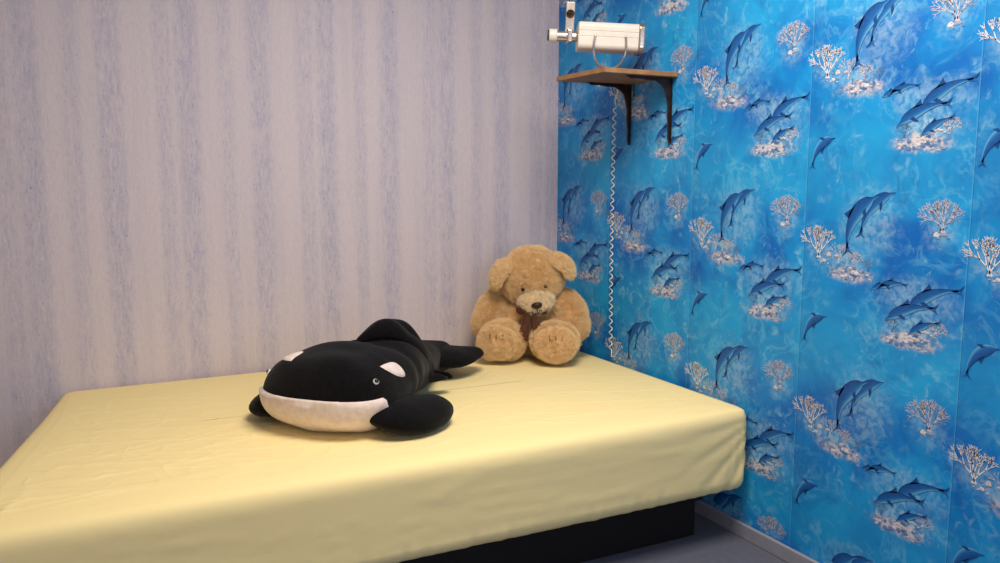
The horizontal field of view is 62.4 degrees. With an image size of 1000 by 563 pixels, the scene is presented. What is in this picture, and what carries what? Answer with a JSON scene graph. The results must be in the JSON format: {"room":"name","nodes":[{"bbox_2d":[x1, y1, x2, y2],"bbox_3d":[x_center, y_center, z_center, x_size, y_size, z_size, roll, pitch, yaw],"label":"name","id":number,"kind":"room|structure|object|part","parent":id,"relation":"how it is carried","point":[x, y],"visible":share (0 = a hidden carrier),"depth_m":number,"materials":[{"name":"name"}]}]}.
{"room":"child's bedroom","nodes":[
{"label":"child's bedroom","id":0,"kind":"room"},
{"bbox_2d":[0,0,558,467],"bbox_3d":[-1.270,-0.455,3.147,3.600,2.600,0.100,-4,8,-27],"label":"wall","id":1,"kind":"structure","parent":0,"point":[190,189],"depth_m":3.24,"materials":[{"name":"purple paper"}]},
{"bbox_2d":[582,512,786,562],"bbox_3d":[-0.300,1.143,1.304,3.700,0.100,4.600,-4,8,-27],"label":"floor","id":2,"kind":"structure","parent":0,"point":[710,542],"depth_m":2.76,"materials":[{"name":"grey carpet"}]},
{"bbox_2d":[0,351,745,562],"bbox_3d":[-0.479,0.650,2.879,2.327,0.477,1.321,-4,8,-27],"label":"bed","id":3,"kind":"object","parent":2,"relation":"on","point":[587,457],"visible":0.76,"depth_m":2.42,"materials":[{"name":"yellow fabric"}]},
{"bbox_2d":[249,319,483,434],"bbox_3d":[-0.377,0.261,2.921,0.667,0.288,1.076,3,8,19],"label":"plush orca","id":4,"kind":"object","parent":3,"relation":"on","point":[369,382],"visible":1,"depth_m":2.49,"materials":[{"name":"black fabric"}]},
{"bbox_2d":[470,244,592,364],"bbox_3d":[0.131,0.089,3.543,0.494,0.468,0.409,1,7,7],"label":"teddy bear","id":5,"kind":"object","parent":3,"relation":"on","point":[527,308],"visible":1,"depth_m":3.43},
{"bbox_3d":[-0.029,0.137,3.583,0.166,0.205,0.173,1,7,7],"label":"arm","id":6,"kind":"part","parent":5,"relation":"part of","materials":[{"name":"fur"}]},
{"bbox_3d":[0.014,0.244,3.502,0.196,0.162,0.203,1,7,7],"label":"leg","id":7,"kind":"part","parent":5,"relation":"part of","materials":[{"name":"fur"}]},
{"bbox_3d":[0.230,0.250,3.475,0.199,0.163,0.202,1,7,7],"label":"leg","id":8,"kind":"part","parent":5,"relation":"part of","materials":[{"name":"fur"}]},
{"bbox_3d":[0.297,0.142,3.542,0.137,0.209,0.186,-5,9,-32],"label":"arm","id":9,"kind":"part","parent":5,"relation":"part of","materials":[{"name":"fur"}]},
{"bbox_2d":[557,0,999,562],"bbox_3d":[1.306,-0.299,1.937,0.102,2.600,4.400,-4,8,-27],"label":"wall","id":10,"kind":"structure","parent":0,"point":[812,249],"depth_m":2.52,"materials":[{"name":"paper"}]},
{"bbox_2d":[609,90,618,356],"bbox_3d":[0.479,-0.234,3.437,0.017,1.125,0.080,-2,8,-18],"label":"coiled cord","id":11,"kind":"object","parent":10,"relation":"attached to","point":[618,90],"visible":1,"depth_m":3.46,"materials":[{"name":"white rubber"}]},
{"bbox_2d":[557,67,677,144],"bbox_3d":[0.439,-0.657,3.144,0.326,0.258,0.330,-4,8,-27],"label":"wall shelf","id":12,"kind":"object","parent":10,"relation":"attached to","point":[622,79],"visible":1,"depth_m":3.09,"materials":[{"name":"laminate"}]},
{"bbox_2d":[547,2,645,67],"bbox_3d":[0.361,-0.917,3.108,0.364,0.268,0.125,0,7,-1],"label":"security camera","id":13,"kind":"object","parent":12,"relation":"on","point":[625,39],"visible":0.97,"depth_m":3.06,"materials":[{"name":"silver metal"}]},
{"bbox_3d":[0.264,-0.997,3.104,0.034,0.106,0.006,3,7,0],"label":"cassette frame","id":14,"kind":"part","parent":13,"relation":"part of","materials":[{"name":"silver metal"}]},
{"bbox_2d":[695,500,818,562],"bbox_3d":[1.253,0.969,2.073,0.014,0.050,4.400,-4,8,-27],"label":"baseboard","id":15,"kind":"structure","parent":10,"relation":"attached to","point":[769,544],"depth_m":2.82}
]}

